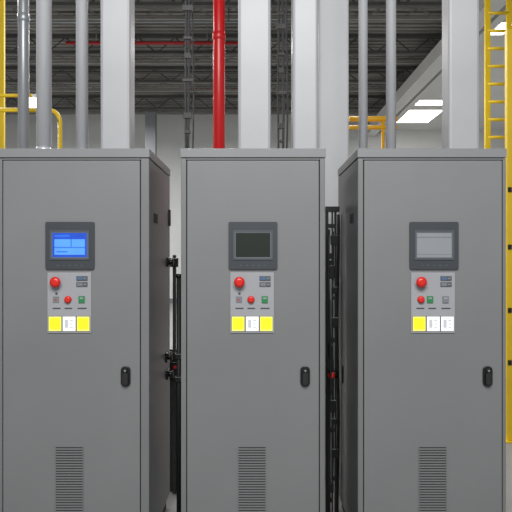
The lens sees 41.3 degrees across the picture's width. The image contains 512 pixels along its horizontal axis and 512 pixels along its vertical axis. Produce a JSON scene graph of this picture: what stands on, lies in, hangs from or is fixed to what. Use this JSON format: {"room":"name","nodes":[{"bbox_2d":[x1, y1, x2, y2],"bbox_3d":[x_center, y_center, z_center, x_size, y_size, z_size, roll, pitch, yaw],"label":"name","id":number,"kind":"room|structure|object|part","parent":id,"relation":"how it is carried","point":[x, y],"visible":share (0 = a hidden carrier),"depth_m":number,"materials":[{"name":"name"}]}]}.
{"room":"electrical room","nodes":[
{"label":"electrical room","id":0,"kind":"room"},
{"bbox_2d":[5,0,441,114],"bbox_3d":[0.000,-4.700,9.932,18.000,0.100,25.065,0,0,0],"label":"ceiling","id":1,"kind":"structure","parent":0,"point":[374,26],"depth_m":15.24,"materials":[{"name":"metal"}]},
{"bbox_2d":[17,44,35,107],"bbox_3d":[-4.996,-3.978,15.000,0.440,1.445,0.400,0,0,0],"label":"hanging light","id":2,"kind":"object","parent":1,"relation":"hanging from","point":[32,100],"visible":0.23,"depth_m":14.83,"materials":[{"name":"white paint"}]},
{"bbox_3d":[-4.996,-4.117,15.000,0.014,1.165,0.012,0,0,0],"label":"hanger rod","id":3,"kind":"part","parent":2,"relation":"part of","materials":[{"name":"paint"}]},
{"bbox_2d":[29,98,35,107],"bbox_3d":[-4.996,-3.355,15.000,0.400,0.200,0.360,0,0,0],"label":"diffuser","id":4,"kind":"object","parent":2,"relation":"attached to","point":[32,101],"depth_m":14.82,"materials":[{"name":"white plastic"}]},
{"bbox_2d":[5,7,290,22],"bbox_3d":[-1.700,-4.468,12.400,5.800,0.445,0.042,0,0,0],"label":"conduit","id":5,"kind":"object","parent":1,"relation":"hanging from","point":[228,21],"visible":0.32,"depth_m":12.39,"materials":[{"name":"metal"}]},
{"bbox_2d":[66,23,237,47],"bbox_3d":[-1.985,-4.419,13.500,3.574,0.561,0.064,0,0,0],"label":"pipe","id":6,"kind":"object","parent":1,"relation":"hanging from","point":[96,42],"visible":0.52,"depth_m":13.48,"materials":[{"name":"metal"}]},
{"bbox_2d":[191,0,194,147],"bbox_3d":[-0.472,-1.550,5.100,0.024,6.200,0.011,0,0,0],"label":"cable","id":7,"kind":"object","parent":1,"relation":"hanging from","point":[192,0],"visible":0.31,"depth_m":5.09,"materials":[{"name":"black rubber"}]},
{"bbox_2d":[5,104,384,113],"bbox_3d":[-2.475,-4.505,20.900,13.064,0.290,0.080,0,0,0],"label":"joist","id":8,"kind":"object","parent":1,"relation":"attached to","point":[6,105],"visible":0.44,"depth_m":20.86,"materials":[{"name":"grey paint"}]},
{"bbox_2d":[5,95,385,109],"bbox_3d":[-2.475,-4.445,19.700,13.068,0.410,0.120,0,0,0],"label":"joist","id":9,"kind":"object","parent":1,"relation":"attached to","point":[62,97],"visible":0.54,"depth_m":19.64,"materials":[{"name":"paint"}]},
{"bbox_2d":[5,83,402,91],"bbox_3d":[-2.475,-4.505,18.000,13.064,0.290,0.080,0,0,0],"label":"joist","id":10,"kind":"object","parent":1,"relation":"attached to","point":[16,89],"visible":0.39,"depth_m":17.99,"materials":[{"name":"grey paint"}]},
{"bbox_2d":[5,66,417,82],"bbox_3d":[-2.475,-4.455,16.700,13.067,0.390,0.100,0,0,0],"label":"joist","id":11,"kind":"object","parent":1,"relation":"attached to","point":[32,68],"visible":0.46,"depth_m":16.65,"materials":[{"name":"paint"}]},
{"bbox_2d":[5,55,426,63],"bbox_3d":[-2.475,-4.515,15.500,13.063,0.270,0.080,0,0,0],"label":"joist","id":12,"kind":"object","parent":1,"relation":"attached to","point":[7,61],"visible":0.3,"depth_m":15.47,"materials":[{"name":"grey paint"}]},
{"bbox_2d":[30,58,403,72],"bbox_3d":[-1.000,-4.508,16.100,9.000,0.364,0.057,0,0,0],"label":"conduit","id":13,"kind":"object","parent":1,"relation":"hanging from","point":[196,71],"visible":0.36,"depth_m":16.08,"materials":[{"name":"metal"}]},
{"bbox_2d":[5,34,441,54],"bbox_3d":[-2.475,-4.445,14.300,13.068,0.410,0.120,0,0,0],"label":"joist","id":14,"kind":"object","parent":1,"relation":"attached to","point":[171,37],"visible":0.44,"depth_m":14.24,"materials":[{"name":"paint"}]},
{"bbox_2d":[5,7,441,19],"bbox_3d":[-2.475,-4.515,12.600,13.063,0.270,0.080,0,0,0],"label":"joist","id":15,"kind":"object","parent":1,"relation":"attached to","point":[61,17],"visible":0.44,"depth_m":12.56,"materials":[{"name":"grey paint"}]},
{"bbox_2d":[5,0,441,6],"bbox_3d":[-2.475,-4.455,11.600,13.067,0.390,0.100,0,0,0],"label":"joist","id":16,"kind":"object","parent":1,"relation":"attached to","point":[92,3],"visible":0.28,"depth_m":11.55,"materials":[{"name":"paint"}]},
{"bbox_2d":[285,0,288,147],"bbox_3d":[0.233,-1.550,5.100,0.026,6.200,0.013,0,0,0],"label":"cable","id":17,"kind":"object","parent":1,"relation":"hanging from","point":[286,0],"visible":0.35,"depth_m":5.09,"materials":[{"name":"black rubber"}]},
{"bbox_2d":[5,115,504,298],"bbox_3d":[0.000,-1.700,22.500,18.000,6.500,0.200,0,0,0],"label":"wall","id":18,"kind":"structure","parent":0,"point":[170,128],"depth_m":22.40,"materials":[{"name":"white paint"}]},
{"bbox_2d":[368,0,505,135],"bbox_3d":[3.770,-4.093,15.900,0.300,0.285,13.000,0,0,0],"label":"trim","id":19,"kind":"structure","parent":18,"relation":"attached to","point":[431,65],"depth_m":15.05,"materials":[{"name":"white paint"}]},
{"bbox_2d":[379,5,505,133],"bbox_3d":[4.140,-4.400,15.900,0.160,0.780,13.000,0,0,0],"label":"trim","id":20,"kind":"structure","parent":18,"relation":"attached to","point":[496,20],"depth_m":15.90,"materials":[{"name":"white paint"}]},
{"bbox_2d":[165,303,511,511],"bbox_3d":[0.000,1.650,9.900,18.000,0.200,25.000,0,0,0],"label":"floor","id":21,"kind":"structure","parent":0,"point":[171,503],"depth_m":4.63,"materials":[{"name":"concrete"}]},
{"bbox_2d":[0,0,4,147],"bbox_3d":[-2.599,-1.550,6.600,0.320,6.200,0.040,0,0,0],"label":"ladder","id":22,"kind":"object","parent":21,"relation":"on","point":[2,2],"visible":0.24,"depth_m":6.58,"materials":[{"name":"yellow metal"}]},
{"bbox_2d":[17,0,29,147],"bbox_3d":[-1.641,-1.550,4.800,0.087,6.200,0.087,0,0,0],"label":"conduit pipe","id":23,"kind":"object","parent":21,"relation":"on","point":[23,17],"visible":0.29,"depth_m":4.77,"materials":[{"name":"silver metal"}]},
{"bbox_2d":[0,94,61,147],"bbox_3d":[-1.841,0.154,5.200,0.718,2.791,0.034,0,0,0],"label":"guard rail","id":24,"kind":"object","parent":21,"relation":"on","point":[56,113],"visible":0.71,"depth_m":5.18,"materials":[{"name":"yellow metal"}]},
{"bbox_3d":[-1.950,-1.227,5.200,0.474,0.028,0.028,0,0,0],"label":"rail","id":25,"kind":"part","parent":24,"relation":"part of","materials":[{"name":"yellow metal"}]},
{"bbox_2d":[0,148,173,511],"bbox_3d":[-0.896,0.506,3.788,0.794,2.088,0.869,0,0,0],"label":"tall cabinet","id":26,"kind":"object","parent":21,"relation":"on","point":[85,261],"visible":1,"depth_m":3.40,"materials":[{"name":"grey metal"}]},
{"bbox_2d":[36,0,51,147],"bbox_3d":[-1.169,-2.594,3.750,0.093,4.112,0.093,0,0,0],"label":"conduit pipe","id":27,"kind":"object","parent":26,"relation":"on","point":[43,7],"visible":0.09,"depth_m":3.71,"materials":[{"name":"silver metal"}]},
{"bbox_3d":[-0.998,0.217,3.390,0.030,0.031,0.003,0,0,0],"label":"label plate","id":28,"kind":"part","parent":26,"relation":"part of","materials":[{"name":"grey plastic"}]},
{"bbox_2d":[55,447,82,511],"bbox_3d":[-0.932,1.137,3.396,0.141,0.365,0.005,0,0,0],"label":"vent grille","id":29,"kind":"object","parent":26,"relation":"attached to","point":[68,460],"depth_m":3.39,"materials":[{"name":"grey metal"}]},
{"bbox_3d":[-0.931,0.233,3.395,0.219,0.302,0.006,0,0,0],"label":"control panel","id":30,"kind":"part","parent":26,"relation":"part of","materials":[{"name":"grey metal"}]},
{"bbox_3d":[-0.931,0.338,3.391,0.207,0.076,0.002,0,0,0],"label":"tile frame","id":31,"kind":"part","parent":26,"relation":"part of","materials":[{"name":"yellow plastic"}]},
{"bbox_2d":[78,296,84,302],"bbox_3d":[-0.869,0.216,3.389,0.030,0.033,0.006,0,0,0],"label":"indicator light","id":32,"kind":"object","parent":26,"relation":"attached to","point":[81,299],"depth_m":3.39,"materials":[{"name":"green plastic"}]},
{"bbox_2d":[76,0,87,147],"bbox_3d":[-0.972,-2.594,3.800,0.075,4.112,0.075,0,0,0],"label":"conduit pipe","id":33,"kind":"object","parent":26,"relation":"on","point":[81,5],"visible":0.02,"depth_m":3.77,"materials":[{"name":"silver metal"}]},
{"bbox_3d":[-0.912,-0.513,3.809,0.761,0.049,0.827,0,0,0],"label":"lid","id":34,"kind":"part","parent":26,"relation":"part of","materials":[{"name":"grey paint"}]},
{"bbox_2d":[101,0,134,147],"bbox_3d":[-0.778,-2.594,3.830,0.173,4.112,0.168,0,0,0],"label":"column","id":35,"kind":"structure","parent":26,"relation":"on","point":[117,16],"depth_m":3.75,"materials":[{"name":"white paint"}]},
{"bbox_3d":[-0.650,0.600,3.385,0.048,0.100,0.026,0,0,0],"label":"handle","id":36,"kind":"part","parent":26,"relation":"part of","materials":[{"name":"black plastic"}]},
{"bbox_2d":[145,112,156,155],"bbox_3d":[-3.088,-1.325,20.000,0.400,5.750,0.400,0,0,0],"label":"steel column","id":37,"kind":"structure","parent":21,"relation":"on","point":[150,117],"depth_m":19.85,"materials":[{"name":"grey metal"}]},
{"bbox_2d":[170,255,177,493],"bbox_3d":[-0.533,0.772,4.435,0.076,1.556,0.090,0,0,0],"label":"channel","id":38,"kind":"object","parent":21,"relation":"on","point":[173,364],"visible":0.52,"depth_m":4.43,"materials":[{"name":"black plastic"}]},
{"bbox_2d":[175,274,180,511],"bbox_3d":[-0.427,0.825,3.750,0.037,1.451,0.036,0,0,0],"label":"conduit","id":39,"kind":"object","parent":21,"relation":"on","point":[178,276],"visible":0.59,"depth_m":3.74,"materials":[{"name":"rubber"}]},
{"bbox_2d":[182,0,192,147],"bbox_3d":[-0.504,-1.550,5.000,0.076,6.200,0.036,0,0,0],"label":"cable riser","id":40,"kind":"object","parent":21,"relation":"on","point":[187,8],"visible":0.28,"depth_m":4.99,"materials":[{"name":"paint"}]},
{"bbox_2d":[212,0,225,147],"bbox_3d":[-0.283,-1.550,5.200,0.103,6.200,0.103,0,0,0],"label":"riser pipe","id":41,"kind":"object","parent":21,"relation":"on","point":[218,35],"visible":0.41,"depth_m":5.16,"materials":[{"name":"red metal"}]},
{"bbox_2d":[180,148,325,511],"bbox_3d":[-0.015,0.506,3.788,0.726,2.088,0.869,0,0,0],"label":"tall cabinet","id":42,"kind":"object","parent":21,"relation":"on","point":[253,219],"visible":1,"depth_m":3.40,"materials":[{"name":"grey metal"}]},
{"bbox_3d":[-0.085,0.217,3.390,0.030,0.031,0.003,0,0,0],"label":"label plate","id":43,"kind":"part","parent":42,"relation":"part of","materials":[{"name":"grey plastic"}]},
{"bbox_2d":[238,447,265,511],"bbox_3d":[-0.020,1.137,3.396,0.141,0.365,0.005,0,0,0],"label":"vent grille","id":44,"kind":"object","parent":42,"relation":"attached to","point":[251,460],"depth_m":3.39,"materials":[{"name":"grey metal"}]},
{"bbox_3d":[-0.019,0.233,3.395,0.219,0.302,0.006,0,0,0],"label":"control panel","id":45,"kind":"part","parent":42,"relation":"part of","materials":[{"name":"grey metal"}]},
{"bbox_3d":[-0.019,0.338,3.391,0.207,0.076,0.002,0,0,0],"label":"tile frame","id":46,"kind":"part","parent":42,"relation":"part of","materials":[{"name":"yellow plastic"}]},
{"bbox_3d":[-0.015,-0.513,3.809,0.726,0.049,0.827,0,0,0],"label":"lid","id":47,"kind":"part","parent":42,"relation":"part of","materials":[{"name":"grey paint"}]},
{"bbox_2d":[238,0,270,147],"bbox_3d":[-0.008,-2.594,3.830,0.190,4.112,0.168,0,0,0],"label":"column","id":48,"kind":"structure","parent":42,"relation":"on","point":[254,16],"depth_m":3.75,"materials":[{"name":"white paint"}]},
{"bbox_2d":[262,296,267,302],"bbox_3d":[0.043,0.216,3.389,0.030,0.033,0.006,0,0,0],"label":"indicator light","id":49,"kind":"object","parent":42,"relation":"attached to","point":[264,298],"depth_m":3.39,"materials":[{"name":"green plastic"}]},
{"bbox_2d":[291,0,317,147],"bbox_3d":[0.273,-2.594,3.820,0.151,4.112,0.148,0,0,0],"label":"column","id":50,"kind":"structure","parent":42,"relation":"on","point":[304,13],"depth_m":3.75,"materials":[{"name":"white paint"}]},
{"bbox_3d":[0.245,0.600,3.385,0.048,0.100,0.026,0,0,0],"label":"handle","id":51,"kind":"part","parent":42,"relation":"part of","materials":[{"name":"black plastic"}]},
{"bbox_2d":[276,0,285,147],"bbox_3d":[0.199,-1.550,5.400,0.076,6.200,0.036,0,0,0],"label":"cable riser","id":52,"kind":"object","parent":21,"relation":"on","point":[279,26],"visible":0.35,"depth_m":5.39,"materials":[{"name":"paint"}]},
{"bbox_2d":[325,206,339,511],"bbox_3d":[0.443,0.632,3.922,0.079,1.836,0.116,0,0,0],"label":"rack","id":53,"kind":"object","parent":21,"relation":"on","point":[334,239],"visible":0.76,"depth_m":3.94,"materials":[{"name":"black metal"}]},
{"bbox_3d":[0.411,0.647,3.950,0.016,1.806,0.030,0,0,0],"label":"post","id":54,"kind":"part","parent":53,"relation":"part of","materials":[{"name":"black plastic"}]},
{"bbox_2d":[327,229,331,511],"bbox_3d":[0.415,0.700,3.840,0.024,1.700,0.011,0,0,0],"label":"hose","id":55,"kind":"object","parent":53,"relation":"attached to","point":[328,252],"visible":1,"depth_m":3.83,"materials":[{"name":"black rubber"}]},
{"bbox_3d":[0.443,0.647,3.950,0.008,1.806,0.030,0,0,0],"label":"post","id":56,"kind":"part","parent":53,"relation":"part of","materials":[{"name":"black plastic"}]},
{"bbox_3d":[0.443,-0.271,3.950,0.078,0.030,0.060,0,0,0],"label":"plate","id":57,"kind":"part","parent":53,"relation":"part of","materials":[{"name":"black plastic"}]},
{"bbox_3d":[0.461,0.647,3.950,0.012,1.806,0.030,0,0,0],"label":"post","id":58,"kind":"part","parent":53,"relation":"part of","materials":[{"name":"black plastic"}]},
{"bbox_2d":[318,0,348,475],"bbox_3d":[0.545,-1.550,4.850,0.218,6.200,0.208,0,0,0],"label":"column","id":59,"kind":"structure","parent":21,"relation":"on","point":[333,15],"depth_m":4.75,"materials":[{"name":"white paint"}]},
{"bbox_2d":[349,116,397,147],"bbox_3d":[1.032,0.159,6.000,0.424,2.783,0.047,0,0,0],"label":"guard rail","id":60,"kind":"object","parent":21,"relation":"on","point":[382,119],"visible":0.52,"depth_m":5.99,"materials":[{"name":"yellow metal"}]},
{"bbox_3d":[1.032,-1.134,6.000,0.424,0.038,0.037,0,0,0],"label":"rail","id":61,"kind":"part","parent":60,"relation":"part of","materials":[{"name":"yellow metal"}]},
{"bbox_3d":[1.032,-1.209,6.000,0.424,0.048,0.047,0,0,0],"label":"rail","id":62,"kind":"part","parent":60,"relation":"part of","materials":[{"name":"yellow metal"}]},
{"bbox_3d":[1.121,0.166,6.000,0.030,2.768,0.030,0,0,0],"label":"post","id":63,"kind":"part","parent":60,"relation":"part of","materials":[{"name":"yellow metal"}]},
{"bbox_2d":[338,148,506,511],"bbox_3d":[0.879,0.506,3.788,0.758,2.088,0.869,0,0,0],"label":"tall cabinet","id":64,"kind":"object","parent":21,"relation":"on","point":[422,271],"visible":0.99,"depth_m":3.40,"materials":[{"name":"grey metal"}]},
{"bbox_2d":[333,232,333,468],"bbox_3d":[0.485,0.700,4.200,0.034,1.700,0.017,0,0,0],"label":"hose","id":65,"kind":"object","parent":64,"relation":"attached to","point":[333,232],"visible":0.15,"depth_m":4.19,"materials":[{"name":"black rubber"}]},
{"bbox_2d":[337,214,339,511],"bbox_3d":[0.493,0.650,4.100,0.026,1.800,0.017,0,0,0],"label":"hose","id":66,"kind":"object","parent":64,"relation":"attached to","point":[338,215],"visible":0.7,"depth_m":4.09,"materials":[{"name":"black rubber"}]},
{"bbox_2d":[358,0,367,147],"bbox_3d":[0.622,-2.594,3.950,0.058,4.112,0.059,0,0,0],"label":"conduit pipe","id":67,"kind":"object","parent":64,"relation":"on","point":[362,4],"visible":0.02,"depth_m":3.93,"materials":[{"name":"silver metal"}]},
{"bbox_2d":[386,0,395,147],"bbox_3d":[0.764,-2.594,3.850,0.063,4.112,0.063,0,0,0],"label":"conduit pipe","id":68,"kind":"object","parent":64,"relation":"on","point":[390,4],"visible":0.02,"depth_m":3.83,"materials":[{"name":"silver metal"}]},
{"bbox_3d":[0.880,-0.513,3.809,0.746,0.049,0.827,0,0,0],"label":"lid","id":69,"kind":"part","parent":64,"relation":"part of","materials":[{"name":"grey paint"}]},
{"bbox_2d":[427,296,432,302],"bbox_3d":[0.868,0.216,3.389,0.030,0.033,0.006,0,0,0],"label":"indicator light","id":70,"kind":"object","parent":64,"relation":"attached to","point":[429,298],"depth_m":3.39,"materials":[{"name":"green plastic"}]},
{"bbox_2d":[418,447,446,511],"bbox_3d":[0.882,1.137,3.396,0.141,0.365,0.005,0,0,0],"label":"vent grille","id":71,"kind":"object","parent":64,"relation":"attached to","point":[432,461],"depth_m":3.39,"materials":[{"name":"grey metal"}]},
{"bbox_3d":[0.883,0.233,3.395,0.219,0.302,0.006,0,0,0],"label":"control panel","id":72,"kind":"part","parent":64,"relation":"part of","materials":[{"name":"grey metal"}]},
{"bbox_3d":[0.883,0.338,3.391,0.207,0.076,0.002,0,0,0],"label":"tile frame","id":73,"kind":"part","parent":64,"relation":"part of","materials":[{"name":"white plastic"}]},
{"bbox_2d":[442,296,448,302],"bbox_3d":[0.945,0.216,3.389,0.030,0.033,0.006,0,0,0],"label":"indicator light","id":74,"kind":"object","parent":64,"relation":"attached to","point":[445,299],"depth_m":3.39,"materials":[{"name":"grey plastic"}]},
{"bbox_2d":[442,0,478,147],"bbox_3d":[1.165,-2.594,3.880,0.181,4.112,0.168,0,0,0],"label":"column","id":75,"kind":"structure","parent":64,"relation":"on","point":[460,18],"depth_m":3.80,"materials":[{"name":"white paint"}]},
{"bbox_3d":[1.155,0.600,3.385,0.048,0.100,0.026,0,0,0],"label":"handle","id":76,"kind":"part","parent":64,"relation":"part of","materials":[{"name":"black plastic"}]},
{"bbox_2d":[484,0,511,147],"bbox_3d":[3.206,-1.550,9.000,0.359,6.200,0.042,0,0,0],"label":"ladder","id":77,"kind":"object","parent":21,"relation":"on","point":[487,3],"visible":0.2,"depth_m":8.98,"materials":[{"name":"yellow metal"}]},
{"bbox_3d":[3.064,-1.550,9.000,0.074,6.200,0.040,0,0,0],"label":"rail","id":78,"kind":"part","parent":77,"relation":"part of","materials":[{"name":"yellow metal"}]},
{"bbox_3d":[3.349,-1.550,9.000,0.074,6.200,0.040,0,0,0],"label":"rail","id":79,"kind":"part","parent":77,"relation":"part of","materials":[{"name":"yellow metal"}]},
{"bbox_2d":[505,29,511,442],"bbox_3d":[2.129,-0.172,5.700,0.140,3.444,0.140,0,0,0],"label":"post","id":80,"kind":"object","parent":21,"relation":"on","point":[508,33],"visible":0.85,"depth_m":5.67,"materials":[{"name":"metal"}]},
{"bbox_3d":[9.100,-1.700,9.900,0.200,6.500,25.000,0,0,0],"label":"wall","id":81,"kind":"structure","parent":0,"visible":0},
{"bbox_2d":[396,109,441,122],"bbox_3d":[4.755,-4.133,20.085,1.160,0.035,1.880,0,0,0],"label":"ceiling light","id":82,"kind":"object","parent":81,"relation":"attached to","point":[413,115],"visible":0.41,"depth_m":19.94,"materials":[{"name":"white paint"}]},
{"bbox_2d":[414,99,441,105],"bbox_3d":[4.701,-4.133,18.265,0.920,0.035,0.680,0,0,0],"label":"ceiling light","id":83,"kind":"object","parent":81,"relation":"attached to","point":[423,102],"visible":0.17,"depth_m":18.25,"materials":[{"name":"white paint"}]},
{"bbox_2d":[415,100,441,104],"bbox_3d":[4.701,-4.133,18.265,0.840,0.026,0.600,0,0,0],"label":"diffuser","id":84,"kind":"object","parent":83,"relation":"attached to","point":[422,102],"depth_m":18.25,"materials":[{"name":"white plastic"}]},
{"bbox_2d":[396,19,505,129],"bbox_3d":[6.550,-4.180,15.900,4.900,0.060,13.000,0,0,0],"label":"ceiling","id":85,"kind":"structure","parent":81,"relation":"attached to","point":[497,56],"depth_m":17.58,"materials":[{"name":"white paint"}]},
{"bbox_2d":[491,20,505,35],"bbox_3d":[4.386,-4.133,12.323,0.480,0.035,0.760,0,0,0],"label":"ceiling light","id":86,"kind":"object","parent":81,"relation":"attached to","point":[502,25],"visible":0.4,"depth_m":12.31,"materials":[{"name":"white paint"}]}
]}

